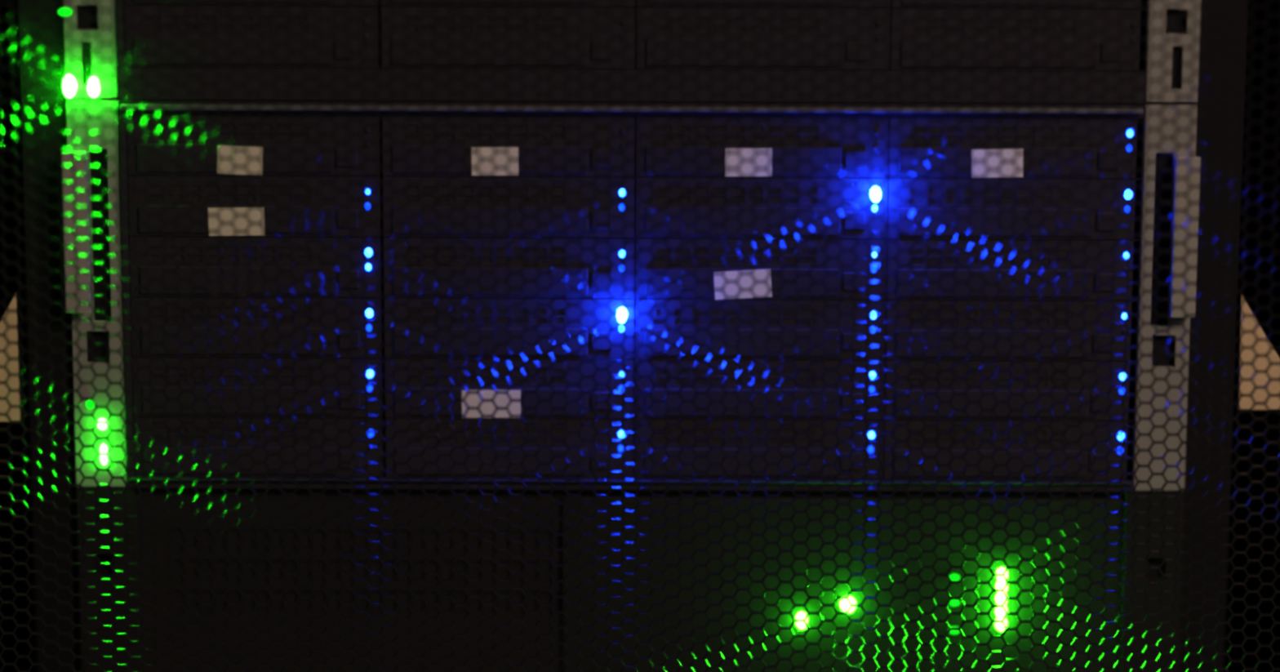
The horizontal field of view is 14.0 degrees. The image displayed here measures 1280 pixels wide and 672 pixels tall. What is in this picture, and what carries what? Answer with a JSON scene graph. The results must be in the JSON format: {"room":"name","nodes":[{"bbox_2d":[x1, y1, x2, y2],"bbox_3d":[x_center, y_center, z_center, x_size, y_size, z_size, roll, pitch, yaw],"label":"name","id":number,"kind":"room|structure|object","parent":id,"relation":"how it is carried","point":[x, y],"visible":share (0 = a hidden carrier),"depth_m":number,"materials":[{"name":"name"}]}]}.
{"room":"server room","nodes":[
{"label":"server room","id":0,"kind":"room"},
{"bbox_3d":[-0.009,1.437,1.614,3.000,0.020,5.000,0,16,0],"label":"floor","id":1,"kind":"structure","parent":0,"visible":0},
{"bbox_2d":[0,0,1279,671],"bbox_3d":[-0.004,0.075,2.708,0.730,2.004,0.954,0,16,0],"label":"door","id":2,"kind":"structure","parent":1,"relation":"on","point":[1229,620],"depth_m":2.21,"materials":[{"name":"black paint"}]},
{"bbox_2d":[0,293,20,421],"bbox_3d":[-0.286,0.009,2.253,0.033,0.058,0.001,0,16,0],"label":"plate","id":3,"kind":"object","parent":2,"relation":"attached to","point":[11,334],"visible":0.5,"depth_m":2.25,"materials":[{"name":"beige metal"}]},
{"bbox_2d":[57,0,1200,102],"bbox_3d":[-0.004,-0.274,2.501,0.485,0.180,0.643,0,16,0],"label":"enclosure","id":4,"kind":"object","parent":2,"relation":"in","point":[105,18],"visible":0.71,"depth_m":2.21,"materials":[{"name":"black paint"}]},
{"bbox_2d":[57,8,73,16],"bbox_3d":[-0.244,-0.137,2.208,0.006,0.004,0.001,0,16,0],"label":"indicator light","id":5,"kind":"object","parent":4,"relation":"on","point":[63,11],"depth_m":2.21,"materials":[{"name":"green plastic"}]},
{"bbox_2d":[62,74,76,97],"bbox_3d":[-0.243,-0.106,2.216,0.006,0.010,0.003,0,16,0],"label":"indicator light","id":6,"kind":"object","parent":4,"relation":"attached to","point":[67,91],"depth_m":2.22,"materials":[{"name":"plastic"}]},
{"bbox_2d":[87,76,99,97],"bbox_3d":[-0.233,-0.106,2.216,0.005,0.009,0.003,0,16,0],"label":"indicator light","id":7,"kind":"object","parent":4,"relation":"attached to","point":[92,91],"depth_m":2.22,"materials":[{"name":"plastic"}]},
{"bbox_2d":[124,4,378,67],"bbox_3d":[-0.165,-0.129,2.216,0.108,0.026,0.012,0,16,0],"label":"caddy","id":8,"kind":"object","parent":4,"relation":"in","point":[135,19],"visible":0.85,"depth_m":2.21,"materials":[{"name":"black plastic"}]},
{"bbox_2d":[363,33,368,39],"bbox_3d":[-0.117,-0.127,2.211,0.002,0.003,0.001,0,16,0],"label":"indicator light","id":9,"kind":"object","parent":8,"relation":"on","point":[365,35],"depth_m":2.21,"materials":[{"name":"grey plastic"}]},
{"bbox_2d":[362,17,368,25],"bbox_3d":[-0.116,-0.133,2.209,0.003,0.003,0.001,0,16,0],"label":"indicator light","id":10,"kind":"object","parent":8,"relation":"on","point":[365,20],"depth_m":2.21,"materials":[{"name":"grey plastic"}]},
{"bbox_2d":[381,5,635,68],"bbox_3d":[-0.056,-0.128,2.216,0.108,0.026,0.012,0,16,0],"label":"caddy","id":11,"kind":"object","parent":4,"relation":"in","point":[397,20],"visible":0.7,"depth_m":2.21,"materials":[{"name":"black plastic"}]},
{"bbox_2d":[636,6,890,69],"bbox_3d":[0.052,-0.128,2.216,0.108,0.026,0.012,0,16,0],"label":"caddy","id":12,"kind":"object","parent":4,"relation":"in","point":[660,20],"visible":0.8,"depth_m":2.21,"materials":[{"name":"black plastic"}]},
{"bbox_2d":[875,22,881,27],"bbox_3d":[0.101,-0.133,2.209,0.003,0.003,0.001,0,16,0],"label":"indicator light","id":13,"kind":"object","parent":12,"relation":"on","point":[877,24],"depth_m":2.21,"materials":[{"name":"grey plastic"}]},
{"bbox_2d":[891,7,1146,70],"bbox_3d":[0.161,-0.127,2.216,0.108,0.026,0.012,0,16,0],"label":"caddy","id":14,"kind":"object","parent":4,"relation":"in","point":[923,21],"visible":0.79,"depth_m":2.21,"materials":[{"name":"black plastic"}]},
{"bbox_2d":[1129,36,1135,43],"bbox_3d":[0.209,-0.126,2.211,0.002,0.003,0.001,0,16,0],"label":"indicator light","id":15,"kind":"object","parent":14,"relation":"on","point":[1132,39],"depth_m":2.21,"materials":[{"name":"grey plastic"}]},
{"bbox_2d":[1129,21,1136,28],"bbox_3d":[0.210,-0.132,2.209,0.003,0.003,0.001,0,16,0],"label":"indicator light","id":16,"kind":"object","parent":14,"relation":"on","point":[1132,24],"depth_m":2.21,"materials":[{"name":"grey plastic"}]},
{"bbox_2d":[76,486,1184,671],"bbox_3d":[-0.004,0.051,2.592,0.483,0.145,0.644,0,16,0],"label":"server","id":17,"kind":"object","parent":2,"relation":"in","point":[103,492],"visible":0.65,"depth_m":2.28,"materials":[{"name":"black paint"}]},
{"bbox_2d":[61,99,1200,491],"bbox_3d":[-0.004,-0.102,2.546,0.486,0.173,0.648,0,16,0],"label":"server","id":18,"kind":"object","parent":17,"relation":"on","point":[93,108],"visible":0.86,"depth_m":2.24,"materials":[{"name":"black paint"}]},
{"bbox_2d":[85,400,94,408],"bbox_3d":[-0.238,0.030,2.255,0.004,0.004,0.001,0,16,0],"label":"indicator light","id":19,"kind":"object","parent":18,"relation":"attached to","point":[89,404],"depth_m":2.25,"materials":[{"name":"green plastic"}]},
{"bbox_2d":[97,417,106,429],"bbox_3d":[-0.233,0.038,2.257,0.005,0.005,0.002,0,16,0],"label":"indicator light","id":20,"kind":"object","parent":18,"relation":"on","point":[100,426],"depth_m":2.26,"materials":[{"name":"plastic"}]},
{"bbox_2d":[100,443,107,465],"bbox_3d":[-0.233,0.052,2.261,0.003,0.010,0.002,0,16,0],"label":"indicator light","id":21,"kind":"object","parent":18,"relation":"on","point":[104,446],"depth_m":2.26,"materials":[{"name":"plastic"}]},
{"bbox_2d":[126,113,379,175],"bbox_3d":[-0.165,-0.083,2.229,0.108,0.026,0.012,0,16,0],"label":"caddy","id":22,"kind":"object","parent":18,"relation":"in","point":[152,125],"visible":0.73,"depth_m":2.22,"materials":[{"name":"black plastic"}]},
{"bbox_2d":[364,127,370,133],"bbox_3d":[-0.117,-0.088,2.222,0.003,0.003,0.001,0,16,0],"label":"indicator light","id":23,"kind":"object","parent":22,"relation":"on","point":[367,131],"depth_m":2.22,"materials":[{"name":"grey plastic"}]},
{"bbox_2d":[128,174,380,236],"bbox_3d":[-0.165,-0.057,2.236,0.108,0.026,0.012,0,16,0],"label":"caddy","id":24,"kind":"object","parent":18,"relation":"in","point":[139,182],"visible":0.69,"depth_m":2.23,"materials":[{"name":"black plastic"}]},
{"bbox_2d":[129,235,381,297],"bbox_3d":[-0.166,-0.031,2.243,0.108,0.026,0.012,0,16,0],"label":"caddy","id":25,"kind":"object","parent":18,"relation":"in","point":[285,247],"visible":0.65,"depth_m":2.24,"materials":[{"name":"black plastic"}]},
{"bbox_2d":[365,263,371,271],"bbox_3d":[-0.117,-0.029,2.238,0.003,0.003,0.001,0,16,0],"label":"indicator light","id":26,"kind":"object","parent":25,"relation":"on","point":[368,266],"depth_m":2.24,"materials":[{"name":"blue plastic"}]},
{"bbox_2d":[364,248,372,254],"bbox_3d":[-0.117,-0.036,2.236,0.003,0.004,0.001,0,16,0],"label":"indicator light","id":27,"kind":"object","parent":25,"relation":"on","point":[369,251],"depth_m":2.24,"materials":[{"name":"blue plastic"}]},
{"bbox_2d":[131,296,382,357],"bbox_3d":[-0.166,-0.005,2.251,0.108,0.026,0.012,0,16,0],"label":"caddy","id":28,"kind":"object","parent":18,"relation":"in","point":[328,304],"visible":0.8,"depth_m":2.25,"materials":[{"name":"black plastic"}]},
{"bbox_2d":[365,324,372,331],"bbox_3d":[-0.117,-0.003,2.245,0.003,0.003,0.001,0,16,0],"label":"indicator light","id":29,"kind":"object","parent":28,"relation":"on","point":[368,326],"depth_m":2.25,"materials":[{"name":"blue plastic"}]},
{"bbox_2d":[365,308,373,318],"bbox_3d":[-0.117,-0.010,2.244,0.003,0.004,0.001,0,16,0],"label":"indicator light","id":30,"kind":"object","parent":28,"relation":"on","point":[369,312],"depth_m":2.24,"materials":[{"name":"blue plastic"}]},
{"bbox_2d":[132,356,382,417],"bbox_3d":[-0.166,0.021,2.258,0.108,0.026,0.012,0,16,0],"label":"caddy","id":31,"kind":"object","parent":18,"relation":"in","point":[344,375],"visible":0.77,"depth_m":2.25,"materials":[{"name":"black plastic"}]},
{"bbox_2d":[366,385,372,391],"bbox_3d":[-0.117,0.023,2.253,0.003,0.003,0.001,0,16,0],"label":"indicator light","id":32,"kind":"object","parent":31,"relation":"on","point":[369,388],"depth_m":2.25,"materials":[{"name":"blue plastic"}]},
{"bbox_2d":[366,369,373,377],"bbox_3d":[-0.117,0.016,2.251,0.003,0.004,0.001,0,16,0],"label":"indicator light","id":33,"kind":"object","parent":31,"relation":"on","point":[370,374],"depth_m":2.25,"materials":[{"name":"blue plastic"}]},
{"bbox_2d":[133,416,382,476],"bbox_3d":[-0.166,0.047,2.265,0.108,0.026,0.012,0,16,0],"label":"caddy","id":34,"kind":"object","parent":18,"relation":"in","point":[144,422],"visible":0.72,"depth_m":2.26,"materials":[{"name":"black plastic"}]},
{"bbox_2d":[368,429,373,436],"bbox_3d":[-0.117,0.042,2.259,0.003,0.004,0.001,0,16,0],"label":"indicator light","id":35,"kind":"object","parent":34,"relation":"on","point":[371,434],"depth_m":2.26,"materials":[{"name":"blue plastic"}]},
{"bbox_2d":[382,175,634,237],"bbox_3d":[-0.056,-0.057,2.236,0.108,0.026,0.012,0,16,0],"label":"caddy","id":36,"kind":"object","parent":18,"relation":"in","point":[399,183],"visible":0.79,"depth_m":2.23,"materials":[{"name":"black plastic"}]},
{"bbox_2d":[618,203,624,211],"bbox_3d":[-0.008,-0.055,2.231,0.003,0.003,0.001,0,16,0],"label":"indicator light","id":37,"kind":"object","parent":36,"relation":"attached to","point":[621,208],"depth_m":2.23,"materials":[{"name":"blue plastic"}]},
{"bbox_2d":[618,188,624,196],"bbox_3d":[-0.008,-0.061,2.229,0.003,0.004,0.001,0,16,0],"label":"indicator light","id":38,"kind":"object","parent":36,"relation":"on","point":[621,192],"depth_m":2.23,"materials":[{"name":"blue plastic"}]},
{"bbox_2d":[382,115,635,176],"bbox_3d":[-0.056,-0.083,2.229,0.108,0.026,0.012,0,16,0],"label":"caddy","id":39,"kind":"object","parent":18,"relation":"in","point":[442,126],"visible":0.62,"depth_m":2.22,"materials":[{"name":"black plastic"}]},
{"bbox_2d":[619,142,624,149],"bbox_3d":[-0.008,-0.081,2.224,0.002,0.003,0.001,0,16,0],"label":"indicator light","id":40,"kind":"object","parent":39,"relation":"on","point":[621,144],"depth_m":2.22,"materials":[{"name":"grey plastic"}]},
{"bbox_2d":[383,236,634,297],"bbox_3d":[-0.056,-0.030,2.243,0.108,0.026,0.012,0,16,0],"label":"caddy","id":41,"kind":"object","parent":18,"relation":"in","point":[486,248],"visible":0.7,"depth_m":2.24,"materials":[{"name":"black plastic"}]},
{"bbox_2d":[618,250,625,257],"bbox_3d":[-0.008,-0.035,2.236,0.003,0.004,0.001,0,16,0],"label":"indicator light","id":42,"kind":"object","parent":41,"relation":"on","point":[620,255],"depth_m":2.24,"materials":[{"name":"blue plastic"}]},
{"bbox_2d":[385,417,633,478],"bbox_3d":[-0.057,0.048,2.265,0.108,0.026,0.012,0,16,0],"label":"caddy","id":43,"kind":"object","parent":18,"relation":"in","point":[401,424],"visible":0.8,"depth_m":2.26,"materials":[{"name":"black plastic"}]},
{"bbox_2d":[617,444,623,452],"bbox_3d":[-0.008,0.049,2.260,0.003,0.003,0.001,0,16,0],"label":"indicator light","id":44,"kind":"object","parent":43,"relation":"attached to","point":[620,447],"depth_m":2.26,"materials":[{"name":"blue plastic"}]},
{"bbox_2d":[618,430,624,437],"bbox_3d":[-0.008,0.043,2.259,0.003,0.004,0.001,0,16,0],"label":"indicator light","id":45,"kind":"object","parent":43,"relation":"on","point":[620,432],"depth_m":2.26,"materials":[{"name":"blue plastic"}]},
{"bbox_2d":[384,357,634,418],"bbox_3d":[-0.057,0.021,2.258,0.108,0.026,0.012,0,16,0],"label":"caddy","id":46,"kind":"object","parent":18,"relation":"in","point":[501,368],"visible":0.55,"depth_m":2.25,"materials":[{"name":"black plastic"}]},
{"bbox_2d":[618,385,623,391],"bbox_3d":[-0.008,0.023,2.253,0.003,0.003,0.001,0,16,0],"label":"indicator light","id":47,"kind":"object","parent":46,"relation":"attached to","point":[620,387],"depth_m":2.25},
{"bbox_2d":[384,297,634,358],"bbox_3d":[-0.057,-0.003,2.247,0.108,0.026,0.020,0,16,0],"label":"caddy","id":48,"kind":"object","parent":18,"relation":"in","point":[530,304],"visible":0.74,"depth_m":2.25,"materials":[{"name":"black plastic"}]},
{"bbox_2d":[617,306,626,323],"bbox_3d":[-0.008,-0.008,2.240,0.005,0.006,0.009,0,16,0],"label":"indicator light","id":49,"kind":"object","parent":48,"relation":"attached to","point":[620,319],"depth_m":2.24,"materials":[{"name":"plastic"}]},
{"bbox_2d":[635,418,883,479],"bbox_3d":[0.052,0.048,2.265,0.108,0.026,0.012,0,16,0],"label":"caddy","id":50,"kind":"object","parent":18,"relation":"in","point":[658,424],"visible":0.77,"depth_m":2.26,"materials":[{"name":"black plastic"}]},
{"bbox_2d":[867,445,873,453],"bbox_3d":[0.100,0.050,2.260,0.003,0.003,0.001,0,16,0],"label":"indicator light","id":51,"kind":"object","parent":50,"relation":"attached to","point":[870,448],"depth_m":2.26,"materials":[{"name":"blue plastic"}]},
{"bbox_2d":[868,431,874,439],"bbox_3d":[0.101,0.043,2.259,0.003,0.004,0.001,0,16,0],"label":"indicator light","id":52,"kind":"object","parent":50,"relation":"on","point":[871,433],"depth_m":2.26,"materials":[{"name":"blue plastic"}]},
{"bbox_2d":[635,358,884,419],"bbox_3d":[0.052,0.022,2.258,0.108,0.026,0.012,0,16,0],"label":"caddy","id":53,"kind":"object","parent":18,"relation":"in","point":[773,377],"visible":0.66,"depth_m":2.25,"materials":[{"name":"black plastic"}]},
{"bbox_2d":[868,386,875,392],"bbox_3d":[0.100,0.024,2.253,0.003,0.003,0.001,0,16,0],"label":"indicator light","id":54,"kind":"object","parent":53,"relation":"attached to","point":[871,388],"depth_m":2.25,"materials":[{"name":"blue plastic"}]},
{"bbox_2d":[869,371,875,376],"bbox_3d":[0.101,0.017,2.251,0.003,0.004,0.001,0,16,0],"label":"indicator light","id":55,"kind":"object","parent":53,"relation":"on","point":[871,373],"depth_m":2.25,"materials":[{"name":"blue plastic"}]},
{"bbox_2d":[635,297,885,359],"bbox_3d":[0.052,-0.004,2.251,0.108,0.026,0.012,0,16,0],"label":"caddy","id":56,"kind":"object","parent":18,"relation":"in","point":[731,305],"visible":0.76,"depth_m":2.25,"materials":[{"name":"black plastic"}]},
{"bbox_2d":[870,325,875,333],"bbox_3d":[0.101,-0.003,2.245,0.003,0.003,0.001,0,16,0],"label":"indicator light","id":57,"kind":"object","parent":56,"relation":"attached to","point":[871,326],"depth_m":2.25,"materials":[{"name":"blue plastic"}]},
{"bbox_2d":[870,311,876,319],"bbox_3d":[0.101,-0.009,2.244,0.003,0.004,0.001,0,16,0],"label":"indicator light","id":58,"kind":"object","parent":56,"relation":"on","point":[871,317],"depth_m":2.24,"materials":[{"name":"blue plastic"}]},
{"bbox_2d":[635,237,886,299],"bbox_3d":[0.052,-0.030,2.243,0.108,0.027,0.012,0,16,0],"label":"caddy","id":59,"kind":"object","parent":18,"relation":"in","point":[688,249],"visible":0.78,"depth_m":2.24,"materials":[{"name":"black plastic"}]},
{"bbox_2d":[871,267,876,272],"bbox_3d":[0.101,-0.029,2.238,0.003,0.003,0.001,0,16,0],"label":"indicator light","id":60,"kind":"object","parent":59,"relation":"attached to","point":[873,269],"depth_m":2.24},
{"bbox_2d":[871,251,876,257],"bbox_3d":[0.101,-0.035,2.236,0.002,0.003,0.001,0,16,0],"label":"indicator light","id":61,"kind":"object","parent":59,"relation":"on","point":[873,253],"depth_m":2.24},
{"bbox_2d":[635,176,888,238],"bbox_3d":[0.052,-0.055,2.232,0.108,0.026,0.020,0,16,0],"label":"caddy","id":62,"kind":"object","parent":18,"relation":"in","point":[717,184],"visible":0.79,"depth_m":2.23,"materials":[{"name":"black plastic"}]},
{"bbox_2d":[871,204,877,212],"bbox_3d":[0.101,-0.055,2.231,0.003,0.003,0.001,0,16,0],"label":"indicator light","id":63,"kind":"object","parent":62,"relation":"on","point":[874,206],"depth_m":2.23,"materials":[{"name":"blue plastic"}]},
{"bbox_2d":[870,186,880,199],"bbox_3d":[0.101,-0.060,2.225,0.005,0.006,0.009,0,16,0],"label":"indicator light","id":64,"kind":"object","parent":62,"relation":"attached to","point":[875,193],"depth_m":2.22,"materials":[{"name":"plastic"}]},
{"bbox_2d":[635,115,888,177],"bbox_3d":[0.052,-0.082,2.229,0.108,0.026,0.012,0,16,0],"label":"caddy","id":65,"kind":"object","parent":18,"relation":"in","point":[646,127],"visible":0.7,"depth_m":2.22,"materials":[{"name":"black plastic"}]},
{"bbox_2d":[872,143,878,150],"bbox_3d":[0.101,-0.081,2.224,0.002,0.003,0.001,0,16,0],"label":"indicator light","id":66,"kind":"object","parent":65,"relation":"on","point":[875,146],"depth_m":2.22,"materials":[{"name":"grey plastic"}]},
{"bbox_2d":[873,128,879,135],"bbox_3d":[0.101,-0.087,2.222,0.003,0.003,0.001,0,16,0],"label":"indicator light","id":67,"kind":"object","parent":65,"relation":"on","point":[876,131],"depth_m":2.22,"materials":[{"name":"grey plastic"}]},
{"bbox_2d":[884,419,1133,479],"bbox_3d":[0.160,0.048,2.265,0.108,0.026,0.012,0,16,0],"label":"caddy","id":68,"kind":"object","parent":18,"relation":"in","point":[915,425],"visible":0.74,"depth_m":2.26,"materials":[{"name":"black plastic"}]},
{"bbox_2d":[884,359,1134,420],"bbox_3d":[0.160,0.022,2.258,0.108,0.026,0.012,0,16,0],"label":"caddy","id":69,"kind":"object","parent":18,"relation":"in","point":[931,370],"visible":0.7,"depth_m":2.25,"materials":[{"name":"black plastic"}]},
{"bbox_2d":[1119,388,1124,394],"bbox_3d":[0.209,0.024,2.253,0.003,0.003,0.001,0,16,0],"label":"indicator light","id":70,"kind":"object","parent":69,"relation":"attached to","point":[1121,392],"depth_m":2.25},
{"bbox_2d":[1120,372,1125,380],"bbox_3d":[0.209,0.018,2.251,0.003,0.004,0.001,0,16,0],"label":"indicator light","id":71,"kind":"object","parent":69,"relation":"on","point":[1122,376],"depth_m":2.25,"materials":[{"name":"blue plastic"}]},
{"bbox_2d":[885,299,1137,360],"bbox_3d":[0.160,-0.004,2.251,0.108,0.026,0.012,0,16,0],"label":"caddy","id":72,"kind":"object","parent":18,"relation":"in","point":[961,306],"visible":0.78,"depth_m":2.25,"materials":[{"name":"black plastic"}]},
{"bbox_2d":[1120,327,1126,333],"bbox_3d":[0.209,-0.002,2.246,0.002,0.003,0.001,0,16,0],"label":"indicator light","id":73,"kind":"object","parent":72,"relation":"on","point":[1123,330],"depth_m":2.25,"materials":[{"name":"grey plastic"}]},
{"bbox_2d":[1121,312,1127,319],"bbox_3d":[0.209,-0.009,2.244,0.002,0.003,0.001,0,16,0],"label":"indicator light","id":74,"kind":"object","parent":72,"relation":"on","point":[1124,315],"depth_m":2.24,"materials":[{"name":"blue plastic"}]},
{"bbox_2d":[887,238,1138,300],"bbox_3d":[0.161,-0.030,2.243,0.108,0.026,0.012,0,16,0],"label":"caddy","id":75,"kind":"object","parent":18,"relation":"in","point":[919,250],"visible":0.56,"depth_m":2.24,"materials":[{"name":"black plastic"}]},
{"bbox_2d":[1122,266,1128,273],"bbox_3d":[0.209,-0.028,2.238,0.002,0.003,0.001,0,16,0],"label":"indicator light","id":76,"kind":"object","parent":75,"relation":"on","point":[1124,268],"depth_m":2.24,"materials":[{"name":"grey plastic"}]},
{"bbox_2d":[888,177,1140,239],"bbox_3d":[0.161,-0.056,2.236,0.108,0.026,0.012,0,16,0],"label":"caddy","id":77,"kind":"object","parent":18,"relation":"in","point":[949,185],"visible":0.67,"depth_m":2.23,"materials":[{"name":"black plastic"}]},
{"bbox_2d":[1124,189,1132,199],"bbox_3d":[0.209,-0.060,2.229,0.004,0.004,0.001,0,16,0],"label":"indicator light","id":78,"kind":"object","parent":77,"relation":"on","point":[1126,190],"depth_m":2.23,"materials":[{"name":"blue plastic"}]},
{"bbox_2d":[888,116,1142,177],"bbox_3d":[0.161,-0.082,2.229,0.108,0.026,0.012,0,16,0],"label":"caddy","id":79,"kind":"object","parent":18,"relation":"in","point":[907,128],"visible":0.7,"depth_m":2.22,"materials":[{"name":"black plastic"}]},
{"bbox_2d":[1126,129,1133,137],"bbox_3d":[0.209,-0.087,2.222,0.003,0.004,0.001,0,16,0],"label":"indicator light","id":80,"kind":"object","parent":79,"relation":"on","point":[1128,134],"depth_m":2.22,"materials":[{"name":"blue plastic"}]},
{"bbox_2d":[796,613,806,628],"bbox_3d":[0.071,0.126,2.282,0.004,0.007,0.006,0,16,0],"label":"indicator light","id":81,"kind":"object","parent":17,"relation":"attached to","point":[799,615],"depth_m":2.28,"materials":[{"name":"green plastic"}]},
{"bbox_2d":[840,597,854,611],"bbox_3d":[0.091,0.118,2.280,0.006,0.006,0.006,0,16,0],"label":"indicator light","id":82,"kind":"object","parent":17,"relation":"attached to","point":[845,604],"depth_m":2.28,"materials":[{"name":"plastic"}]},
{"bbox_2d":[949,599,959,605],"bbox_3d":[0.138,0.117,2.282,0.004,0.003,0.001,0,16,0],"label":"indicator light","id":83,"kind":"object","parent":17,"relation":"on","point":[953,602],"depth_m":2.28,"materials":[{"name":"green plastic"}]},
{"bbox_2d":[949,574,959,580],"bbox_3d":[0.138,0.106,2.279,0.004,0.003,0.001,0,16,0],"label":"indicator light","id":84,"kind":"object","parent":17,"relation":"on","point":[953,577],"depth_m":2.28,"materials":[{"name":"green plastic"}]},
{"bbox_2d":[950,626,959,633],"bbox_3d":[0.138,0.130,2.285,0.004,0.003,0.001,0,16,0],"label":"indicator light","id":85,"kind":"object","parent":17,"relation":"on","point":[951,631],"depth_m":2.29,"materials":[{"name":"green plastic"}]},
{"bbox_2d":[995,617,1005,630],"bbox_3d":[0.159,0.127,2.282,0.004,0.006,0.005,0,16,0],"label":"indicator light","id":86,"kind":"object","parent":17,"relation":"on","point":[999,626],"depth_m":2.28,"materials":[{"name":"plastic"}]},
{"bbox_2d":[995,606,1005,617],"bbox_3d":[0.159,0.121,2.281,0.004,0.006,0.005,0,16,0],"label":"indicator light","id":87,"kind":"object","parent":17,"relation":"on","point":[1000,613],"depth_m":2.28,"materials":[{"name":"plastic"}]},
{"bbox_2d":[996,592,1005,604],"bbox_3d":[0.159,0.116,2.279,0.004,0.006,0.005,0,16,0],"label":"indicator light","id":88,"kind":"object","parent":17,"relation":"on","point":[1001,597],"depth_m":2.28,"materials":[{"name":"plastic"}]},
{"bbox_2d":[996,581,1006,593],"bbox_3d":[0.159,0.111,2.278,0.004,0.006,0.005,0,16,0],"label":"indicator light","id":89,"kind":"object","parent":17,"relation":"on","point":[1000,584],"depth_m":2.28,"materials":[{"name":"plastic"}]},
{"bbox_2d":[997,568,1007,581],"bbox_3d":[0.159,0.105,2.276,0.004,0.006,0.005,0,16,0],"label":"indicator light","id":90,"kind":"object","parent":17,"relation":"on","point":[999,570],"depth_m":2.28,"materials":[{"name":"plastic"}]},
{"bbox_2d":[1239,295,1279,409],"bbox_3d":[0.275,0.007,2.252,0.031,0.052,0.001,0,16,0],"label":"plate","id":91,"kind":"object","parent":2,"relation":"attached to","point":[1248,323],"visible":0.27,"depth_m":2.25,"materials":[{"name":"beige metal"}]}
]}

